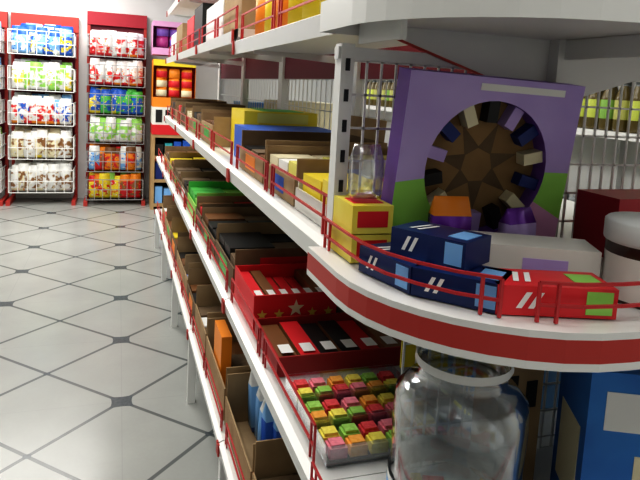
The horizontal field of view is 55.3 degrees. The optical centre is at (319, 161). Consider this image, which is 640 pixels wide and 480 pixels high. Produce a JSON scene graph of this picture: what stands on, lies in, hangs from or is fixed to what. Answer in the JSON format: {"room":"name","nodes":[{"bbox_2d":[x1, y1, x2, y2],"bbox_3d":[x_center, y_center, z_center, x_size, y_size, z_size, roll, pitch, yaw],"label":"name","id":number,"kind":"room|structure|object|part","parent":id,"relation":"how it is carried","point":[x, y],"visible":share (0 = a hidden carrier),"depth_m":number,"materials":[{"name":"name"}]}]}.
{"room":"grocery store aisle","nodes":[
{"label":"grocery store aisle","id":0,"kind":"room"},
{"bbox_2d":[0,198,218,479],"bbox_3d":[-1.603,1.194,3.194,7.194,0.064,10.803,1,7,-18],"label":"floor","id":1,"kind":"structure","parent":0,"point":[93,364],"depth_m":3.58,"materials":[{"name":"tile"}]},
{"bbox_2d":[0,11,8,205],"bbox_3d":[-4.243,-0.658,7.364,0.814,2.349,0.495,1,7,-18],"label":"rack","id":2,"kind":"object","parent":1,"relation":"on","point":[4,111],"visible":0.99,"depth_m":7.62,"materials":[{"name":"red metal"}]},
{"bbox_2d":[0,21,2,185],"bbox_3d":[-4.231,-0.680,7.331,0.718,2.055,0.318,1,7,-18],"label":"snack bags","id":3,"kind":"object","parent":2,"relation":"hanging from","point":[1,165],"visible":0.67,"depth_m":7.48,"materials":[{"name":"red"}]},
{"bbox_2d":[5,12,78,205],"bbox_3d":[-3.453,-0.645,7.626,0.788,2.349,0.495,1,7,-18],"label":"rack","id":4,"kind":"object","parent":1,"relation":"on","point":[16,18],"visible":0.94,"depth_m":7.61,"materials":[{"name":"red metal"}]},
{"bbox_2d":[11,23,73,190],"bbox_3d":[-3.444,-0.668,7.591,0.691,2.055,0.324,1,7,-18],"label":"snack bags","id":5,"kind":"object","parent":4,"relation":"in","point":[61,38],"visible":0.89,"depth_m":7.49,"materials":[{"name":"white"}]},
{"bbox_2d":[83,11,146,205],"bbox_3d":[-2.626,-0.677,7.867,0.744,2.445,0.547,1,7,-18],"label":"rack","id":6,"kind":"object","parent":1,"relation":"on","point":[128,23],"visible":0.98,"depth_m":7.86,"materials":[{"name":"red metal"}]},
{"bbox_2d":[89,30,143,197],"bbox_3d":[-2.618,-0.598,7.843,0.646,2.112,0.373,1,7,-18],"label":"snack bags","id":7,"kind":"object","parent":6,"relation":"in","point":[130,148],"visible":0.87,"depth_m":7.71,"materials":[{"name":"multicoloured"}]},
{"bbox_2d":[149,20,195,209],"bbox_3d":[-1.890,-0.572,7.809,0.538,2.330,0.480,1,7,-18],"label":"display stand","id":8,"kind":"object","parent":1,"relation":"on","point":[170,80],"visible":0.65,"depth_m":7.60,"materials":[{"name":"brown wood"}]},
{"bbox_3d":[-1.919,-0.054,7.870,0.512,1.286,0.480,1,7,-18],"label":"stand frame","id":9,"kind":"part","parent":8,"relation":"part of","materials":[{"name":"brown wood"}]},
{"bbox_2d":[154,0,639,479],"bbox_3d":[-0.303,0.086,3.394,0.934,2.227,5.459,1,7,-18],"label":"shelving unit","id":10,"kind":"object","parent":1,"relation":"on","point":[594,45],"visible":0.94,"depth_m":1.12,"materials":[{"name":"white paint"}]},
{"bbox_2d":[162,195,176,230],"bbox_3d":[-1.155,0.444,5.266,0.372,0.218,0.462,1,7,-18],"label":"cardboard box","id":11,"kind":"object","parent":10,"relation":"on","point":[168,201],"visible":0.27,"depth_m":5.42,"materials":[{"name":"red cardboard"}]},
{"bbox_2d":[166,207,181,241],"bbox_3d":[-1.008,0.511,4.819,0.372,0.205,0.462,1,7,-18],"label":"cardboard box","id":12,"kind":"object","parent":10,"relation":"on","point":[171,211],"visible":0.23,"depth_m":4.97,"materials":[{"name":"black cardboard"}]},
{"bbox_2d":[170,217,188,261],"bbox_3d":[-0.855,0.560,4.356,0.372,0.230,0.487,1,7,-18],"label":"cardboard box","id":13,"kind":"object","parent":10,"relation":"on","point":[179,229],"visible":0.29,"depth_m":4.51,"materials":[{"name":"brown cardboard"}]},
{"bbox_2d":[164,146,198,168],"bbox_3d":[-1.108,-0.024,5.147,0.372,0.154,0.462,1,7,-18],"label":"cardboard box","id":14,"kind":"object","parent":10,"relation":"on","point":[168,149],"visible":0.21,"depth_m":5.32,"materials":[{"name":"black cardboard"}]},
{"bbox_2d":[176,237,197,288],"bbox_3d":[-0.704,0.636,3.898,0.371,0.205,0.461,1,7,-18],"label":"cardboard box","id":15,"kind":"object","parent":10,"relation":"on","point":[185,245],"visible":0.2,"depth_m":4.05,"materials":[{"name":"brown cardboard"}]},
{"bbox_2d":[185,108,192,130],"bbox_3d":[-0.590,-0.243,3.593,0.372,0.115,0.334,1,7,-18],"label":"cardboard box","id":16,"kind":"object","parent":10,"relation":"on","point":[189,111],"visible":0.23,"depth_m":3.60,"materials":[{"name":"beige cardboard"}]},
{"bbox_2d":[168,152,210,177],"bbox_3d":[-0.960,0.037,4.698,0.372,0.154,0.462,1,7,-18],"label":"cardboard box","id":17,"kind":"object","parent":10,"relation":"on","point":[174,157],"visible":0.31,"depth_m":4.83,"materials":[{"name":"brown"}]},
{"bbox_2d":[183,254,204,299],"bbox_3d":[-0.600,0.672,3.581,0.371,0.218,0.180,1,7,-18],"label":"cardboard box","id":18,"kind":"object","parent":10,"relation":"on","point":[191,260],"visible":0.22,"depth_m":3.60,"materials":[{"name":"brown cardboard"}]},
{"bbox_2d":[173,163,218,189],"bbox_3d":[-0.809,0.112,4.239,0.372,0.128,0.487,1,7,-18],"label":"cardboard box","id":19,"kind":"object","parent":10,"relation":"on","point":[178,167],"visible":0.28,"depth_m":4.39,"materials":[{"name":"brown"}]},
{"bbox_2d":[170,98,226,118],"bbox_3d":[-0.932,-0.397,4.636,0.372,0.141,0.436,1,7,-18],"label":"cardboard box","id":20,"kind":"object","parent":10,"relation":"on","point":[173,100],"visible":0.29,"depth_m":4.54,"materials":[{"name":"brown cardboard"}]},
{"bbox_2d":[187,268,212,325],"bbox_3d":[-0.512,0.721,3.314,0.372,0.192,0.359,1,7,-18],"label":"cardboard box","id":21,"kind":"object","parent":10,"relation":"on","point":[197,276],"visible":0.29,"depth_m":3.42,"materials":[{"name":"black cardboard"}]},
{"bbox_2d":[175,101,226,122],"bbox_3d":[-0.789,-0.331,4.201,0.371,0.128,0.461,1,7,-18],"label":"cardboard box","id":22,"kind":"object","parent":10,"relation":"on","point":[178,103],"visible":0.21,"depth_m":4.30,"materials":[{"name":"brown cardboard"}]},
{"bbox_2d":[179,171,225,203],"bbox_3d":[-0.657,0.168,3.777,0.372,0.141,0.462,1,7,-18],"label":"cardboard box","id":23,"kind":"object","parent":10,"relation":"on","point":[186,176],"visible":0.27,"depth_m":3.94,"materials":[{"name":"black cardboard"}]},
{"bbox_2d":[195,285,226,357],"bbox_3d":[-0.392,0.758,2.949,0.371,0.218,0.384,1,7,-18],"label":"cardboard box","id":24,"kind":"object","parent":10,"relation":"on","point":[208,304],"visible":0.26,"depth_m":3.05,"materials":[{"name":"brown cardboard"}]},
{"bbox_2d":[171,0,255,55],"bbox_3d":[-0.591,-0.721,3.417,0.243,0.205,2.893,1,7,-18],"label":"product boxes","id":25,"kind":"object","parent":10,"relation":"on","point":[205,13],"visible":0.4,"depth_m":2.68,"materials":[{"name":"cardboard"}]},
{"bbox_2d":[181,102,245,125],"bbox_3d":[-0.678,-0.292,3.866,0.371,0.141,0.218,1,7,-18],"label":"cardboard box","id":26,"kind":"object","parent":10,"relation":"on","point":[185,105],"visible":0.25,"depth_m":3.79,"materials":[{"name":"brown cardboard"}]},
{"bbox_2d":[187,181,244,221],"bbox_3d":[-0.521,0.218,3.365,0.371,0.154,0.384,1,7,-18],"label":"cardboard box","id":27,"kind":"object","parent":10,"relation":"on","point":[196,188],"visible":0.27,"depth_m":3.43,"materials":[{"name":"green cardboard"}]},
{"bbox_2d":[201,112,231,146],"bbox_3d":[-0.352,-0.146,2.832,0.346,0.128,0.372,1,7,-18],"label":"cardboard box","id":28,"kind":"object","parent":10,"relation":"on","point":[220,123],"visible":0.27,"depth_m":2.63,"materials":[{"name":"brown cardboard"}]},
{"bbox_2d":[191,106,257,137],"bbox_3d":[-0.473,-0.207,3.240,0.372,0.141,0.385,1,7,-18],"label":"cardboard box","id":29,"kind":"object","parent":10,"relation":"on","point":[197,114],"visible":0.26,"depth_m":3.25,"materials":[{"name":"black cardboard"}]},
{"bbox_2d":[195,196,256,230],"bbox_3d":[-0.425,0.264,3.073,0.371,0.141,0.206,1,7,-18],"label":"cardboard box","id":30,"kind":"object","parent":10,"relation":"on","point":[202,201],"visible":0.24,"depth_m":3.11,"materials":[{"name":"brown cardboard"}]},
{"bbox_2d":[206,317,250,420],"bbox_3d":[-0.248,0.799,2.513,0.371,0.254,0.486,1,7,-18],"label":"cardboard box","id":31,"kind":"object","parent":10,"relation":"on","point":[225,356],"visible":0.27,"depth_m":2.44,"materials":[{"name":"brown cardboard"}]},
{"bbox_2d":[201,207,272,256],"bbox_3d":[-0.322,0.313,2.758,0.372,0.128,0.436,1,7,-18],"label":"cardboard box","id":32,"kind":"object","parent":10,"relation":"on","point":[211,216],"visible":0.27,"depth_m":2.87,"materials":[{"name":"black cardboard"}]},
{"bbox_2d":[224,371,281,479],"bbox_3d":[-0.096,0.870,2.050,0.371,0.238,0.448,1,7,-18],"label":"carton","id":33,"kind":"object","parent":10,"relation":"on","point":[248,417],"visible":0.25,"depth_m":2.12,"materials":[{"name":"cardboard"}]},
{"bbox_2d":[215,222,307,289],"bbox_3d":[-0.185,0.356,2.344,0.372,0.154,0.410,1,7,-18],"label":"cardboard box","id":34,"kind":"object","parent":10,"relation":"on","point":[257,243],"visible":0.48,"depth_m":2.31,"materials":[{"name":"black cardboard"}]},
{"bbox_2d":[230,107,317,148],"bbox_3d":[-0.197,-0.124,2.526,0.294,0.172,0.283,1,7,-18],"label":"box","id":35,"kind":"object","parent":10,"relation":"on","point":[250,116],"visible":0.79,"depth_m":2.40,"materials":[{"name":"yellow cardboard"}]},
{"bbox_2d":[252,438,300,479],"bbox_3d":[0.072,0.949,1.542,0.371,0.218,0.582,1,7,-18],"label":"cardboard box","id":36,"kind":"object","parent":10,"relation":"on","point":[273,461],"visible":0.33,"depth_m":1.76,"materials":[{"name":"brown cardboard"}]},
{"bbox_2d":[234,124,330,156],"bbox_3d":[-0.124,-0.060,2.243,0.333,0.120,0.289,1,7,-18],"label":"box","id":37,"kind":"object","parent":10,"relation":"on","point":[238,127],"visible":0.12,"depth_m":2.24,"materials":[{"name":"blue cardboard"}]},
{"bbox_2d":[234,263,335,331],"bbox_3d":[-0.120,0.427,1.961,0.256,0.109,0.308,1,7,-18],"label":"carton","id":38,"kind":"object","parent":10,"relation":"on","point":[269,290],"visible":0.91,"depth_m":1.88,"materials":[{"name":"red cardboard"}]},
{"bbox_2d":[255,0,325,34],"bbox_3d":[0.032,-0.401,1.532,0.229,0.154,0.876,1,7,-18],"label":"product boxes","id":39,"kind":"object","parent":10,"relation":"on","point":[311,9],"visible":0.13,"depth_m":1.59,"materials":[{"name":"yellow cardboard"}]},
{"bbox_2d":[239,115,386,183],"bbox_3d":[-0.033,-0.049,1.905,0.372,0.186,0.346,1,7,-18],"label":"cardboard box","id":40,"kind":"object","parent":10,"relation":"on","point":[255,141],"visible":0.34,"depth_m":1.95,"materials":[{"name":"brown cardboard"}]},
{"bbox_2d":[263,145,387,205],"bbox_3d":[0.070,0.033,1.589,0.372,0.109,0.308,1,7,-18],"label":"cardboard box","id":41,"kind":"object","parent":10,"relation":"on","point":[296,160],"visible":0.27,"depth_m":1.56,"materials":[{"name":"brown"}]},
{"bbox_2d":[255,312,401,376],"bbox_3d":[0.029,0.497,1.690,0.371,0.051,0.262,1,7,-18],"label":"carton","id":42,"kind":"object","parent":10,"relation":"on","point":[331,342],"visible":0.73,"depth_m":1.64,"materials":[{"name":"red cardboard"}]},
{"bbox_2d":[295,173,382,225],"bbox_3d":[0.060,0.080,1.264,0.147,0.089,0.288,1,7,-18],"label":"carton","id":43,"kind":"object","parent":10,"relation":"on","point":[303,192],"visible":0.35,"depth_m":1.27,"materials":[{"name":"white cardboard"}]},
{"bbox_2d":[336,305,343,312],"bbox_3d":[0.060,0.421,2.020,0.109,0.128,0.307,1,7,-18],"label":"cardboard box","id":44,"kind":"object","parent":10,"relation":"on","point":[338,309],"visible":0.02,"depth_m":1.86,"materials":[{"name":"brown"}]},
{"bbox_2d":[285,370,402,410],"bbox_3d":[0.064,0.532,1.440,0.275,0.042,0.097,1,7,-18],"label":"tray","id":45,"kind":"object","parent":10,"relation":"on","point":[315,389],"visible":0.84,"depth_m":1.42,"materials":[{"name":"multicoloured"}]},
{"bbox_2d":[297,390,423,436],"bbox_3d":[0.096,0.546,1.343,0.275,0.042,0.097,1,7,-18],"label":"tray","id":46,"kind":"object","parent":10,"relation":"on","point":[329,412],"visible":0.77,"depth_m":1.32,"materials":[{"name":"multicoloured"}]},
{"bbox_2d":[331,195,393,262],"bbox_3d":[0.068,0.109,1.006,0.071,0.092,0.095,1,7,-18],"label":"boxes","id":47,"kind":"object","parent":10,"relation":"on","point":[369,220],"visible":0.7,"depth_m":0.97,"materials":[{"name":"yellow cardboard"}]},
{"bbox_2d":[348,144,383,198],"bbox_3d":[0.074,0.017,0.992,0.051,0.090,0.026,0,7,-22],"label":"jar","id":48,"kind":"object","parent":47,"relation":"on","point":[356,149],"visible":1,"depth_m":0.99,"materials":[{"name":"clear glass"}]},
{"bbox_2d":[362,162,385,179],"bbox_3d":[0.239,0.073,1.322,0.218,0.109,0.288,1,7,-18],"label":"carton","id":49,"kind":"object","parent":10,"relation":"on","point":[367,167],"visible":0.02,"depth_m":1.42,"materials":[{"name":"white cardboard"}]},
{"bbox_2d":[312,413,446,466],"bbox_3d":[0.128,0.559,1.247,0.275,0.042,0.097,1,7,-18],"label":"tray","id":50,"kind":"object","parent":10,"relation":"on","point":[351,444],"visible":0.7,"depth_m":1.22,"materials":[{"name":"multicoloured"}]},
{"bbox_2d":[358,242,427,293],"bbox_3d":[0.121,0.152,0.892,0.075,0.039,0.118,-1,8,-32],"label":"box","id":51,"kind":"object","parent":10,"relation":"on","point":[400,267],"visible":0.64,"depth_m":0.87,"materials":[{"name":"blue cardboard"}]},
{"bbox_2d":[234,99,560,418],"bbox_3d":[-0.156,0.223,3.614,0.346,1.149,4.647,1,7,-18],"label":"product boxes","id":52,"kind":"object","parent":10,"relation":"on","point":[552,375],"visible":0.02,"depth_m":2.08},
{"bbox_2d":[386,346,528,479],"bbox_3d":[0.226,0.463,1.007,0.222,0.298,0.222,1,7,-18],"label":"candy jar","id":53,"kind":"object","parent":10,"relation":"on","point":[447,448],"visible":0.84,"depth_m":1.06,"materials":[{"name":"clear glass"}]},
{"bbox_2d":[410,263,513,313],"bbox_3d":[0.192,0.164,0.824,0.118,0.039,0.075,7,8,29],"label":"box","id":54,"kind":"object","parent":10,"relation":"on","point":[424,274],"visible":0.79,"depth_m":0.80,"materials":[{"name":"blue cardboard"}]},
{"bbox_2d":[390,220,490,270],"bbox_3d":[0.170,0.118,0.868,0.118,0.039,0.075,9,9,40],"label":"box","id":55,"kind":"object","parent":54,"relation":"on","point":[442,245],"visible":0.97,"depth_m":0.84,"materials":[{"name":"blue cardboard"}]},
{"bbox_2d":[428,196,535,235],"bbox_3d":[0.271,0.112,1.008,0.196,0.109,0.044,1,7,-18],"label":"pack","id":56,"kind":"object","parent":10,"relation":"on","point":[452,211],"visible":0.52,"depth_m":0.98,"materials":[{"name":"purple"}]},
{"bbox_2d":[381,67,584,236],"bbox_3d":[0.278,0.001,1.055,0.343,0.305,0.078,1,7,-18],"label":"display box","id":57,"kind":"object","parent":10,"relation":"on","point":[500,143],"visible":0.8,"depth_m":1.04,"materials":[{"name":"purple cardboard"}]},
{"bbox_2d":[470,361,543,479],"bbox_3d":[0.353,0.467,1.157,0.093,0.269,0.078,1,7,-18],"label":"cardboard box","id":58,"kind":"object","parent":10,"relation":"on","point":[497,418],"visible":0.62,"depth_m":1.12,"materials":[{"name":"black"}]},
{"bbox_2d":[469,230,601,276],"bbox_3d":[0.312,0.149,0.930,0.192,0.058,0.083,4,7,6],"label":"box","id":59,"kind":"object","parent":10,"relation":"on","point":[507,250],"visible":0.54,"depth_m":0.89,"materials":[{"name":"white cardboard"}]},
{"bbox_2d":[481,267,618,319],"bbox_3d":[0.297,0.172,0.803,0.154,0.039,0.075,3,7,-1],"label":"box","id":60,"kind":"object","parent":10,"relation":"on","point":[520,288],"visible":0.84,"depth_m":0.77,"materials":[{"name":"red cardboard"}]},
{"bbox_2d":[550,369,639,479],"bbox_3d":[0.567,0.478,1.032,0.283,0.301,0.155,4,7,6],"label":"carton","id":61,"kind":"object","parent":10,"relation":"on","point":[597,437],"visible":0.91,"depth_m":0.97,"materials":[{"name":"blue cardboard"}]},
{"bbox_2d":[573,189,639,256],"bbox_3d":[0.612,0.115,1.140,0.243,0.109,0.103,1,7,-18],"label":"box","id":62,"kind":"object","parent":10,"relation":"in","point":[592,205],"visible":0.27,"depth_m":1.10,"materials":[{"name":"red cardboard"}]},
{"bbox_2d":[577,82,639,133],"label":"bottles","id":63,"kind":"object","parent":10,"relation":"on","point":[602,113],"depth_m":3.31,"materials":[{"name":"brown"}]},
{"bbox_2d":[601,211,639,307],"bbox_3d":[0.470,0.139,0.861,0.136,0.111,0.136,1,7,-18],"label":"jar","id":64,"kind":"object","parent":10,"relation":"on","point":[621,259],"visible":0.8,"depth_m":0.83,"materials":[{"name":"white plastic"}]},
{"bbox_2d":[331,82,639,196],"bbox_3d":[1.205,-0.123,4.999,0.435,2.432,5.683,1,7,-18],"label":"shelving unit","id":65,"kind":"object","parent":1,"relation":"on","point":[573,172],"visible":0.04,"depth_m":3.87,"materials":[{"name":"white paint"}]},
{"bbox_2d":[366,80,396,106],"label":"bottles","id":66,"kind":"object","parent":65,"relation":"on","point":[390,84],"depth_m":6.17,"materials":[{"name":"brown"}]},
{"bbox_2d":[0,0,328,197],"bbox_3d":[-3.169,-1.042,8.028,7.194,3.072,0.154,1,7,-18],"label":"wall","id":67,"kind":"structure","parent":0,"point":[206,87],"depth_m":8.10,"materials":[{"name":"white paint"}]},
{"bbox_2d":[328,80,333,102],"bbox_3d":[1.847,-0.298,4.046,0.154,3.072,10.650,1,7,-18],"label":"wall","id":68,"kind":"structure","parent":0,"point":[329,92],"depth_m":8.95,"materials":[{"name":"white paint"}]}
]}

